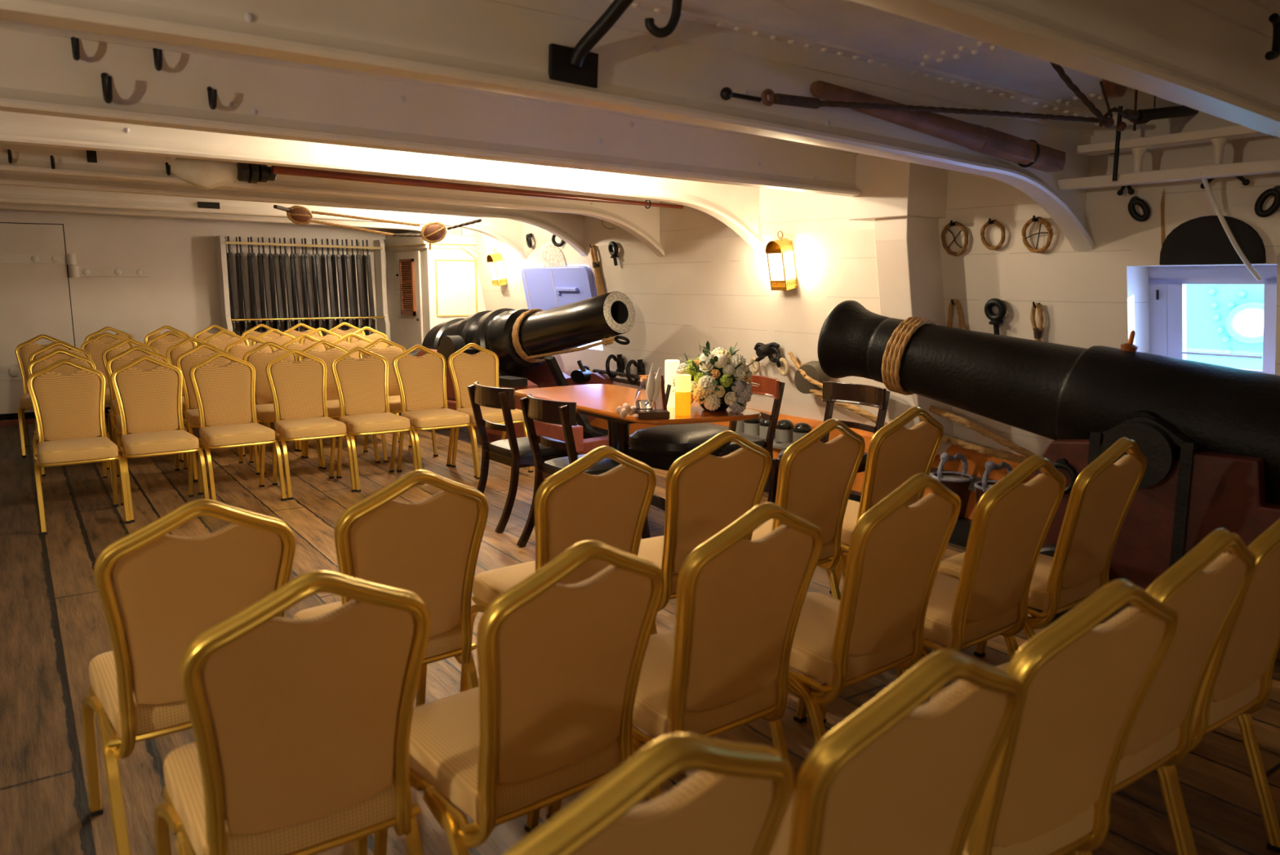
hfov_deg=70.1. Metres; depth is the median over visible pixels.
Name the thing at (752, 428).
cup
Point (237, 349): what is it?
banquet chair
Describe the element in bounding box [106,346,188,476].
banquet chair
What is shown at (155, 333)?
banquet chair
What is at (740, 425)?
canister
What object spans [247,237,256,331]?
rifle
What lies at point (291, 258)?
rifle
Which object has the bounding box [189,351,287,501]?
banquet chair
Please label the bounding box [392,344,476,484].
banquet chair
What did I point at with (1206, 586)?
banquet chair
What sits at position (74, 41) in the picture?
iron hook
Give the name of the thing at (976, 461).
trim
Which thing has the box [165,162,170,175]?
iron hook
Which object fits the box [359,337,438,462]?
banquet chair
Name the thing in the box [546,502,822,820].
banquet chair
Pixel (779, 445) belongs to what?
trim
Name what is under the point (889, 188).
trim
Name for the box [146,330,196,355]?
banquet chair
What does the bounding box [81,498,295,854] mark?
banquet chair
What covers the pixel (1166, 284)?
window
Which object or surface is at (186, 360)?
banquet chair
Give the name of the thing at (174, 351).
banquet chair
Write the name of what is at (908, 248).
trim
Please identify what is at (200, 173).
canvas bag
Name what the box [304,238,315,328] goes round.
rifle
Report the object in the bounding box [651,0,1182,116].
ceiling
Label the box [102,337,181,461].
banquet chair
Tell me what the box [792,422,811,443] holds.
canister
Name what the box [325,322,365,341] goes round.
banquet chair
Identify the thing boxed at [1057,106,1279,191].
overhead rack
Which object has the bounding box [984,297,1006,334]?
bolt
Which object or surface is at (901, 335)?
rope lashing
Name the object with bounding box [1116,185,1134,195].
fitting
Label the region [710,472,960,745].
banquet chair
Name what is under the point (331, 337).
banquet chair
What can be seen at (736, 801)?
banquet chair
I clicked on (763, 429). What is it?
cup
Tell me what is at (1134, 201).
ring
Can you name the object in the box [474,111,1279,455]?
wall
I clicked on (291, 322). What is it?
rifle
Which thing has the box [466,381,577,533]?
dining chair
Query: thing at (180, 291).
wall
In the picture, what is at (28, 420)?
trim
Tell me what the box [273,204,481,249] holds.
block and tackle
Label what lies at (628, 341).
ring
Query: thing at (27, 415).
baseboard
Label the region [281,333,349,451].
banquet chair
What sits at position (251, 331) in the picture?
banquet chair
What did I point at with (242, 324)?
rifle
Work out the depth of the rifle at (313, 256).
9.92 m
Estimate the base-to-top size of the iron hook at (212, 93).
0.083 m
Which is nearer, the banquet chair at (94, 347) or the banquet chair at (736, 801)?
the banquet chair at (736, 801)
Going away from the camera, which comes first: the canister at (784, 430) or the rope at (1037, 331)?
the rope at (1037, 331)
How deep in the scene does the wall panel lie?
9.58 m
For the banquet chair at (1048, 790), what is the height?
0.924 m
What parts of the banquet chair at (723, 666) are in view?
leg, leg, seat frame, seat, frame, backrest, leg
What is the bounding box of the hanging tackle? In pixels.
[1049,62,1199,131]
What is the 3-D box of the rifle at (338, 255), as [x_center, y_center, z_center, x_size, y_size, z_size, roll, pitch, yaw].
[-3.286,-1.371,10.005,0.069,1.359,0.130,-8,12,-34]
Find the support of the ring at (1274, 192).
attached to the wall at (708, 284)
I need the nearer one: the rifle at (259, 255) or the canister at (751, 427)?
the canister at (751, 427)
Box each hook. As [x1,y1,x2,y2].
[7,149,12,163]
[49,155,54,168]
[71,36,79,61]
[100,72,112,103]
[152,48,162,71]
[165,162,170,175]
[206,86,217,110]
[644,0,682,38]
[750,342,789,376]
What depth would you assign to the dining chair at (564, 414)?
4.65 m
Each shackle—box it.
[605,354,624,377]
[626,359,645,384]
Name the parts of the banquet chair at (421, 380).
leg, leg, backrest, frame, seat, seat frame, leg, leg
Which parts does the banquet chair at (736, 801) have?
backrest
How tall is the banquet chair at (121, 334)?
0.924 m
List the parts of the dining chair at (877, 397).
leg, seat rail, seat, leg, cross rail, rail, leg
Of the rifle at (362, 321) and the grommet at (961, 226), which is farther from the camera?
the rifle at (362, 321)
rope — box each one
[577,360,664,386]
[788,351,1035,462]
[1030,302,1043,341]
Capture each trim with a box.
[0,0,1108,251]
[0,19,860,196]
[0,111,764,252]
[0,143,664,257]
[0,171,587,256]
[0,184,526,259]
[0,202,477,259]
[0,413,108,426]
[577,422,972,546]
[589,417,976,519]
[695,422,997,491]
[708,407,1033,484]
[848,153,948,221]
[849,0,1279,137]
[874,216,954,454]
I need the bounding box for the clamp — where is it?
[236,162,276,183]
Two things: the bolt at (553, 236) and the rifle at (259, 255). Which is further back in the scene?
the rifle at (259, 255)
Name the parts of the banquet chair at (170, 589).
leg, leg, seat, seat frame, frame, backrest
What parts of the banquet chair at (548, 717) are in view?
leg, leg, seat frame, seat, leg, backrest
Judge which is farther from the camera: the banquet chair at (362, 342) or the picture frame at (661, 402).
the banquet chair at (362, 342)
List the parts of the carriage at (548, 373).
compressor arm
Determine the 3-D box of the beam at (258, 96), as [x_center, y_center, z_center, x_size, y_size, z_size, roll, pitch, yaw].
[-2.737,-1.016,2.256,10.200,0.389,0.174,-6,11,-34]
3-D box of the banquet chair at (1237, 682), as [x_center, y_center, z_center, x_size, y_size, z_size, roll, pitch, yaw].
[1.286,0.573,2.254,0.438,0.924,0.583,-6,11,-34]
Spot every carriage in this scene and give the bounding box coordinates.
[391,335,613,454]
[1027,416,1279,626]
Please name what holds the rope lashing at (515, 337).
attached to the cannon at (579, 323)
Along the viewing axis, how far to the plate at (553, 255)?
8.30 m
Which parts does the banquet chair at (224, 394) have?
leg, leg, backrest, frame, seat, seat frame, leg, leg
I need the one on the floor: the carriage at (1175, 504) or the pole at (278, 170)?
the carriage at (1175, 504)
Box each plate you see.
[542,244,567,266]
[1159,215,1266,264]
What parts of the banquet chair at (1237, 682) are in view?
seat, leg, seat frame, frame, backrest, leg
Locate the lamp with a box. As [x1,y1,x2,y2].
[588,170,599,184]
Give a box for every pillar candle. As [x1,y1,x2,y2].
[664,359,679,407]
[675,373,690,415]
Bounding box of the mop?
[589,244,604,295]
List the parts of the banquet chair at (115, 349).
leg, seat, leg, backrest, frame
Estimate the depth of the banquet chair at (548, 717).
1.73 m
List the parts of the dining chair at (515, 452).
leg, rail, cross rail, leg, seat rail, seat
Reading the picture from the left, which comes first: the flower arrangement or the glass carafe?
the glass carafe
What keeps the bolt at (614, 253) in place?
attached to the wall at (708, 284)
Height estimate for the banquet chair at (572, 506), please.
0.924 m
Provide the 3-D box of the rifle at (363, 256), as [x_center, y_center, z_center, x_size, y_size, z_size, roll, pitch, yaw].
[-3.107,-1.414,10.271,0.066,1.360,0.130,-6,11,-34]
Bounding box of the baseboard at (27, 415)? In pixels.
[0,406,110,420]
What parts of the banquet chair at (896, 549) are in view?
leg, leg, seat frame, seat, frame, backrest, leg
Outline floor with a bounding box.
[0,413,1279,854]
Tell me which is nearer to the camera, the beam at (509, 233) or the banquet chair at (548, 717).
the banquet chair at (548, 717)
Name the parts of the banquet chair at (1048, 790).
seat, seat frame, backrest, leg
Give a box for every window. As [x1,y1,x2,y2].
[1148,264,1277,374]
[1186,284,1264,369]
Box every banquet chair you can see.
[15,333,70,457]
[26,348,112,491]
[26,359,131,534]
[28,341,109,475]
[80,332,133,403]
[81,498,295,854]
[84,326,133,344]
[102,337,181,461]
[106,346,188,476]
[110,355,209,522]
[143,325,190,345]
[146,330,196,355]
[154,569,431,854]
[165,337,239,462]
[175,342,259,481]
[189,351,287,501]
[193,324,235,345]
[202,329,266,426]
[224,335,298,456]
[240,324,281,345]
[243,341,321,474]
[251,328,297,427]
[265,348,355,499]
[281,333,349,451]
[284,323,322,342]
[293,469,488,706]
[297,339,379,469]
[299,327,341,348]
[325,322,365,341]
[329,332,399,442]
[331,346,417,492]
[346,326,391,411]
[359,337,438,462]
[373,539,664,854]
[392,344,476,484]
[448,342,533,479]
[459,445,656,692]
[503,733,794,854]
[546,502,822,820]
[637,430,771,635]
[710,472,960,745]
[751,418,865,599]
[769,649,1022,854]
[819,454,1066,723]
[829,406,943,593]
[917,436,1146,663]
[929,528,1256,854]
[962,578,1178,854]
[1093,518,1279,854]
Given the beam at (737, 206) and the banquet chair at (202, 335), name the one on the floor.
the banquet chair at (202, 335)
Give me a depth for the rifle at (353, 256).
10.15 m
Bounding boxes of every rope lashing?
[511,308,614,362]
[881,316,935,395]
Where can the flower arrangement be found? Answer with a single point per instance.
(721, 380)
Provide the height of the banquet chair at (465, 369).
0.924 m
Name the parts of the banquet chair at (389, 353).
leg, frame, backrest, leg, seat, seat frame, leg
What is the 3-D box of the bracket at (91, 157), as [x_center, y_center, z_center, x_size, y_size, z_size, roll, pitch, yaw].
[-2.887,-1.426,4.804,0.045,0.061,0.020,-6,11,-34]
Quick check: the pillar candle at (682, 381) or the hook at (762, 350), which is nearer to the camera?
the pillar candle at (682, 381)
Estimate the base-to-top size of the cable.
0.427 m
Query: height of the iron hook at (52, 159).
0.074 m
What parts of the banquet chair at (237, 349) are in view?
backrest, frame, leg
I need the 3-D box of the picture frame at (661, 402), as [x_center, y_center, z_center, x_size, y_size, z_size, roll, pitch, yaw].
[0.109,-0.161,4.425,0.078,0.203,0.153,-3,10,-17]
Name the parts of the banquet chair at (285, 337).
backrest, frame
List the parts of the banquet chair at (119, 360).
leg, leg, backrest, frame, seat frame, seat, leg, leg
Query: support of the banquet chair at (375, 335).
on the floor
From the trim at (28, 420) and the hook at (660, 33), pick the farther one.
the trim at (28, 420)
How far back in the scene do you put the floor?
3.44 m
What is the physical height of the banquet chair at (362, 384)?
0.924 m
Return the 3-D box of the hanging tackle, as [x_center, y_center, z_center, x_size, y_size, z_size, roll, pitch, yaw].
[1.981,-1.272,3.575,1.445,0.245,0.060,-6,11,-34]
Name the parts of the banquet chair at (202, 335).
backrest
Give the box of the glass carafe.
[634,374,653,411]
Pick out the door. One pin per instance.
(35, 299)
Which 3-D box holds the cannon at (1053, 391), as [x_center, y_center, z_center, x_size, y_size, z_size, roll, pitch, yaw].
[1.988,-0.088,3.850,2.780,0.847,0.627,8,12,42]
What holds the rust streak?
attached to the wall at (708, 284)
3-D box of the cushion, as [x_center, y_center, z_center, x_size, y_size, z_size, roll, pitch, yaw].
[0.235,0.054,5.324,0.453,0.118,0.556,9,13,43]
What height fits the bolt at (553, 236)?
0.139 m
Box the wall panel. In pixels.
[445,228,475,235]
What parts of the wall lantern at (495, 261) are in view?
glass pane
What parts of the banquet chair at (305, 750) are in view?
leg, leg, seat, seat frame, backrest, leg, leg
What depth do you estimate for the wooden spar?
3.47 m
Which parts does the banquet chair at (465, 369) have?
leg, backrest, leg, frame, seat, seat frame, leg, leg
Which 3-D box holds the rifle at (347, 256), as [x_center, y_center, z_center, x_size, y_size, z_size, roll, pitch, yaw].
[-3.202,-1.380,10.062,0.069,1.359,0.130,-8,12,-34]
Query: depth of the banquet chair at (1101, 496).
2.80 m
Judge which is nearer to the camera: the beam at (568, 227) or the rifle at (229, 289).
the beam at (568, 227)
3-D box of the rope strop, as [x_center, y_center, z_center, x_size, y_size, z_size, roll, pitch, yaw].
[1.707,-0.579,4.908,0.077,0.219,0.169,-6,11,-35]
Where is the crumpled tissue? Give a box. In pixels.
[616,403,635,418]
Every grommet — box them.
[941,220,968,256]
[980,217,1005,249]
[1021,215,1053,253]
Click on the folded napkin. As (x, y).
(653, 386)
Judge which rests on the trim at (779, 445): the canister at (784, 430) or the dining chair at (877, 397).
the canister at (784, 430)
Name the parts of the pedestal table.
leg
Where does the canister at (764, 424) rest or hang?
on the trim at (779, 445)
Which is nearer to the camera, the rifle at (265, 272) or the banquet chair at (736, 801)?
the banquet chair at (736, 801)
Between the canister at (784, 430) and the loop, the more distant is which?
the canister at (784, 430)
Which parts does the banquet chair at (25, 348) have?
leg, leg, seat, seat frame, frame, backrest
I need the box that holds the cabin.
[381,228,486,352]
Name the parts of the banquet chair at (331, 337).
backrest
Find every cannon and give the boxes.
[408,291,635,377]
[817,300,1279,504]
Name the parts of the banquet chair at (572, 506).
leg, seat frame, seat, frame, backrest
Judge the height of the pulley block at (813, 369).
0.217 m
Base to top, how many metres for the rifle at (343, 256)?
1.359 m
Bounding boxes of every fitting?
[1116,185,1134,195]
[1200,176,1249,188]
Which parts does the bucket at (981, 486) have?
rope handle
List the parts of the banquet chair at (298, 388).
leg, leg, backrest, frame, seat, seat frame, leg, leg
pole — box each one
[271,165,683,208]
[720,87,1100,123]
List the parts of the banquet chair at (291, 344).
leg, frame, backrest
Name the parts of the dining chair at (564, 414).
leg, seat rail, cross rail, rail, leg, seat, leg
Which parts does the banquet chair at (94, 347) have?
seat, frame, backrest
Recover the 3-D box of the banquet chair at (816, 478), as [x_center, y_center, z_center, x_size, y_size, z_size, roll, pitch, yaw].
[0.491,0.393,3.380,0.438,0.924,0.583,-7,11,-37]
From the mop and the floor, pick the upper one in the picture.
the mop
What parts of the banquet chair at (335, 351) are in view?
leg, leg, backrest, frame, seat, seat frame, leg, leg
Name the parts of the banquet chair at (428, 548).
seat, frame, backrest, leg, seat frame, leg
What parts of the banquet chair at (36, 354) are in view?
leg, backrest, frame, leg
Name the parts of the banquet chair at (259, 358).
leg, leg, seat, seat frame, backrest, frame, leg, leg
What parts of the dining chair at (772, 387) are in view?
leg, seat, seat rail, cross rail, rail, leg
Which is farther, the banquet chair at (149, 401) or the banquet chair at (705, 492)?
the banquet chair at (149, 401)
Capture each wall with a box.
[0,208,417,413]
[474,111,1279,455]
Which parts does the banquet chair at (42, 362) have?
leg, seat, backrest, frame, seat frame, leg, leg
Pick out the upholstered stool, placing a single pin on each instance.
(659, 446)
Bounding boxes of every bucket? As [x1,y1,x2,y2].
[930,452,973,518]
[973,461,1012,505]
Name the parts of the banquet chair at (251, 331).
frame, backrest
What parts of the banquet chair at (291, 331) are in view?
backrest, frame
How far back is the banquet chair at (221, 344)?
8.25 m
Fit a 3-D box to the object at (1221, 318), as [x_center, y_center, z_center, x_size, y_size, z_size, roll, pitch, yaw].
[3.110,-0.858,6.519,0.103,3.600,3.900,-6,11,-34]
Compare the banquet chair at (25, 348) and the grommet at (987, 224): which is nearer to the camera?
the grommet at (987, 224)
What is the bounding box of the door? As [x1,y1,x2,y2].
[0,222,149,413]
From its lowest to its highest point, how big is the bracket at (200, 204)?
0.051 m
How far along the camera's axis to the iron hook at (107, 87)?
2.87 m
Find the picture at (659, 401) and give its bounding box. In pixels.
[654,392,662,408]
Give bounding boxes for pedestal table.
[515,383,761,517]
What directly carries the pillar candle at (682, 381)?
on the pedestal table
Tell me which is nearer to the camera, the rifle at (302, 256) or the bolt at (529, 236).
the bolt at (529, 236)
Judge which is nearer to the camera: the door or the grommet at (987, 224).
the grommet at (987, 224)
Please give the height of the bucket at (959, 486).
0.351 m
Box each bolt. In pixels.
[525,233,532,248]
[551,234,564,246]
[608,241,618,266]
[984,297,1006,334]
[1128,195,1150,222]
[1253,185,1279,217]
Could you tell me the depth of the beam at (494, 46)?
2.73 m
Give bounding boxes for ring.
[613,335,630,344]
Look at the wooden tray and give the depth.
4.27 m
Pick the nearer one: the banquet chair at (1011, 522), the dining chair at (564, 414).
the banquet chair at (1011, 522)
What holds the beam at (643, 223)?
attached to the wall at (708, 284)
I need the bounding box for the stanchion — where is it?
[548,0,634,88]
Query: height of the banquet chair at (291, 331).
0.924 m
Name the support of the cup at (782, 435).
on the canister at (784, 430)
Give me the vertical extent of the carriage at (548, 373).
0.910 m
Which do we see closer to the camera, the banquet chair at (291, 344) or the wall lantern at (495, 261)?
the banquet chair at (291, 344)
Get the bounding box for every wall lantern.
[486,248,507,285]
[765,231,797,290]
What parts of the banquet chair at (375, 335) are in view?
backrest, frame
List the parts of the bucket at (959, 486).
rope handle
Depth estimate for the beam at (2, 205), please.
8.18 m
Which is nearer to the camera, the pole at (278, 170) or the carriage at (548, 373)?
the pole at (278, 170)
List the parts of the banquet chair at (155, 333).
backrest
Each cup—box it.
[743,422,759,435]
[759,425,775,438]
[775,428,793,442]
[792,431,808,443]
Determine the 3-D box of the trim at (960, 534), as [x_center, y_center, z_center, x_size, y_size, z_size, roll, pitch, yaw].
[1.428,0.405,5.598,0.450,0.197,13.380,-6,11,-34]
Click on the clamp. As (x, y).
(250, 173)
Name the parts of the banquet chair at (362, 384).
leg, leg, backrest, frame, seat, seat frame, leg, leg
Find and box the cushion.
[628,423,731,455]
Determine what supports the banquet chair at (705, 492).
on the floor
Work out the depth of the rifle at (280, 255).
9.72 m
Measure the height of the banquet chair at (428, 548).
0.924 m
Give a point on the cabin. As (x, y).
(427, 288)
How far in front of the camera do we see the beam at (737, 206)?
4.53 m
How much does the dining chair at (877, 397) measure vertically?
0.814 m
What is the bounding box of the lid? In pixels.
[520,266,595,310]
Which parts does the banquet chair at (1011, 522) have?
leg, leg, seat, leg, seat frame, frame, leg, backrest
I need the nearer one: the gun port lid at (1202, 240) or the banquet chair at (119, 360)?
the gun port lid at (1202, 240)
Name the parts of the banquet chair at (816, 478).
seat, frame, backrest, seat frame, leg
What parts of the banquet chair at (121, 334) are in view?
backrest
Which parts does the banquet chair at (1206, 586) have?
seat, leg, seat frame, leg, backrest, frame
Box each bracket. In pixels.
[86,150,97,163]
[197,201,219,208]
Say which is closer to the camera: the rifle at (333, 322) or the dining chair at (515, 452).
the dining chair at (515, 452)
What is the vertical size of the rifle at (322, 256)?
1.360 m
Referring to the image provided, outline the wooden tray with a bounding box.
[635,408,670,419]
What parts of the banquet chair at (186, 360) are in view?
leg, seat, leg, frame, backrest, seat frame, leg, leg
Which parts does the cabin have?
door, cornice, gilt moulding, gilt panel frame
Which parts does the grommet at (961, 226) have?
cross cord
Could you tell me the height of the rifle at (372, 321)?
1.360 m
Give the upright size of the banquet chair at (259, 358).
0.924 m
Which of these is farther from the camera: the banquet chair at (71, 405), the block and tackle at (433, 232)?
the block and tackle at (433, 232)
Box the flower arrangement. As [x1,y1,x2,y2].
[671,341,759,413]
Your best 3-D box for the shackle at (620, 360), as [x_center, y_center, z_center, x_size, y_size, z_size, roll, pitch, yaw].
[-0.211,-0.525,7.773,0.073,0.203,0.272,6,11,31]
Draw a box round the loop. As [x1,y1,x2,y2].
[1264,13,1279,60]
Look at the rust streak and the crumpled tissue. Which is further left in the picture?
the crumpled tissue
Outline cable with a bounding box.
[1199,171,1262,280]
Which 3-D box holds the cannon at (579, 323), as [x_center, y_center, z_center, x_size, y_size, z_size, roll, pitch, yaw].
[-1.120,-0.713,8.189,2.967,1.026,0.946,7,12,38]
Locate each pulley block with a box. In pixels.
[570,369,591,382]
[794,360,830,393]
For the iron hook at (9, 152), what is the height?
0.074 m
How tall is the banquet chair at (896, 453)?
0.924 m
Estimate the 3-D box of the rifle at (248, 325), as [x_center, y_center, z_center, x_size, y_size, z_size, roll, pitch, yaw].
[-4.097,-1.283,9.454,0.069,1.359,0.130,-8,12,-34]
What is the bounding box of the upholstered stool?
[628,423,731,471]
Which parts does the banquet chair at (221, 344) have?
backrest, frame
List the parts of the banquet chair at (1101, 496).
leg, seat, leg, seat frame, frame, backrest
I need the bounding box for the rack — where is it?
[215,235,390,346]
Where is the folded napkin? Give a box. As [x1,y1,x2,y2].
[645,362,661,402]
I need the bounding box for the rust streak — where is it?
[1160,187,1164,245]
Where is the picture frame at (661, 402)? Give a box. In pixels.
[653,372,671,409]
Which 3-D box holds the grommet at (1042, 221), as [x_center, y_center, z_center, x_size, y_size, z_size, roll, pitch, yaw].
[1.912,-0.932,4.404,0.066,0.177,0.160,-6,11,-33]
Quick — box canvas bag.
[171,157,237,189]
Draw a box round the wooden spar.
[809,80,1065,172]
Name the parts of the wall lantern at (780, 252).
glass pane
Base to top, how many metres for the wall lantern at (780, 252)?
0.376 m
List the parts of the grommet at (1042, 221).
cross cord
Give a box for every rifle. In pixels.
[224,236,233,332]
[226,235,239,335]
[235,236,244,335]
[238,236,251,330]
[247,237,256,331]
[249,236,262,332]
[257,237,266,332]
[261,236,273,328]
[268,237,277,329]
[273,237,284,332]
[278,238,287,330]
[283,237,294,329]
[289,238,298,331]
[293,237,305,331]
[300,238,308,330]
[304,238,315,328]
[311,239,319,328]
[315,238,325,336]
[320,239,328,333]
[326,238,336,328]
[331,239,339,328]
[336,239,346,330]
[341,240,348,330]
[345,239,355,326]
[351,240,358,327]
[355,239,366,335]
[361,240,368,335]
[365,240,375,333]
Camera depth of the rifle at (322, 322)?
9.83 m
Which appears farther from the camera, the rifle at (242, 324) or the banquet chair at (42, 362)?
the rifle at (242, 324)
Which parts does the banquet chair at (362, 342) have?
frame, backrest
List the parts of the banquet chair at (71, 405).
leg, leg, backrest, frame, seat frame, seat, leg, leg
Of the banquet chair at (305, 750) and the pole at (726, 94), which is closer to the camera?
the banquet chair at (305, 750)
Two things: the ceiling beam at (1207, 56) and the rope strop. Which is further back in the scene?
the rope strop
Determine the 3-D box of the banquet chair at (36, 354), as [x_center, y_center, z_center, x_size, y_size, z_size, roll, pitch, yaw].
[-4.255,-0.165,6.777,0.438,0.924,0.583,-6,11,-35]
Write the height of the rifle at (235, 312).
1.359 m
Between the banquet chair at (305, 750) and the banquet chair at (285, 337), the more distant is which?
the banquet chair at (285, 337)
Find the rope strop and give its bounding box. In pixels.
[946,298,966,329]
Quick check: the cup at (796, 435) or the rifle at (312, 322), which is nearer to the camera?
the cup at (796, 435)
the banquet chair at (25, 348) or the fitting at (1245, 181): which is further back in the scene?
the banquet chair at (25, 348)
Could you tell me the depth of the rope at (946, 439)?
4.88 m
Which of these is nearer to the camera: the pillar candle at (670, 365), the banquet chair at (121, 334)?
the pillar candle at (670, 365)
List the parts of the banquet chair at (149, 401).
leg, leg, backrest, frame, seat frame, seat, leg, leg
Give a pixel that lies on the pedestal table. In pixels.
(602, 401)
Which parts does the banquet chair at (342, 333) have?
frame, backrest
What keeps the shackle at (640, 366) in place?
attached to the wall at (708, 284)
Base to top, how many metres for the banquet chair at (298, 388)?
0.924 m
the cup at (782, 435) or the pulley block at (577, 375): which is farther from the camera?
the pulley block at (577, 375)
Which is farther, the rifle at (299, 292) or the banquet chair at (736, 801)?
the rifle at (299, 292)
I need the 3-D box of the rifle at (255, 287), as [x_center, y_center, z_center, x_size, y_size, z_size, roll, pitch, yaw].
[-4.008,-1.292,9.514,0.069,1.359,0.130,-8,12,-34]
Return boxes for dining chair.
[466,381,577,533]
[516,393,650,546]
[717,374,785,484]
[767,381,890,502]
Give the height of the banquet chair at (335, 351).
0.924 m
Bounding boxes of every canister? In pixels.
[728,420,744,432]
[743,417,760,435]
[759,417,775,438]
[775,419,794,442]
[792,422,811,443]
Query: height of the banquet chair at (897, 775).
0.924 m
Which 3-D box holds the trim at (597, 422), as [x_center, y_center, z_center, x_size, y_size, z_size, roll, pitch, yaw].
[1.453,0.262,5.593,0.330,0.222,13.380,-6,11,-34]
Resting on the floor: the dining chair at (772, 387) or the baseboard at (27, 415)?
the dining chair at (772, 387)
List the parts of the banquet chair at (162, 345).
backrest, frame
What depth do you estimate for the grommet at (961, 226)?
4.78 m
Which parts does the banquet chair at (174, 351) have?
leg, seat, backrest, frame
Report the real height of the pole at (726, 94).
0.076 m

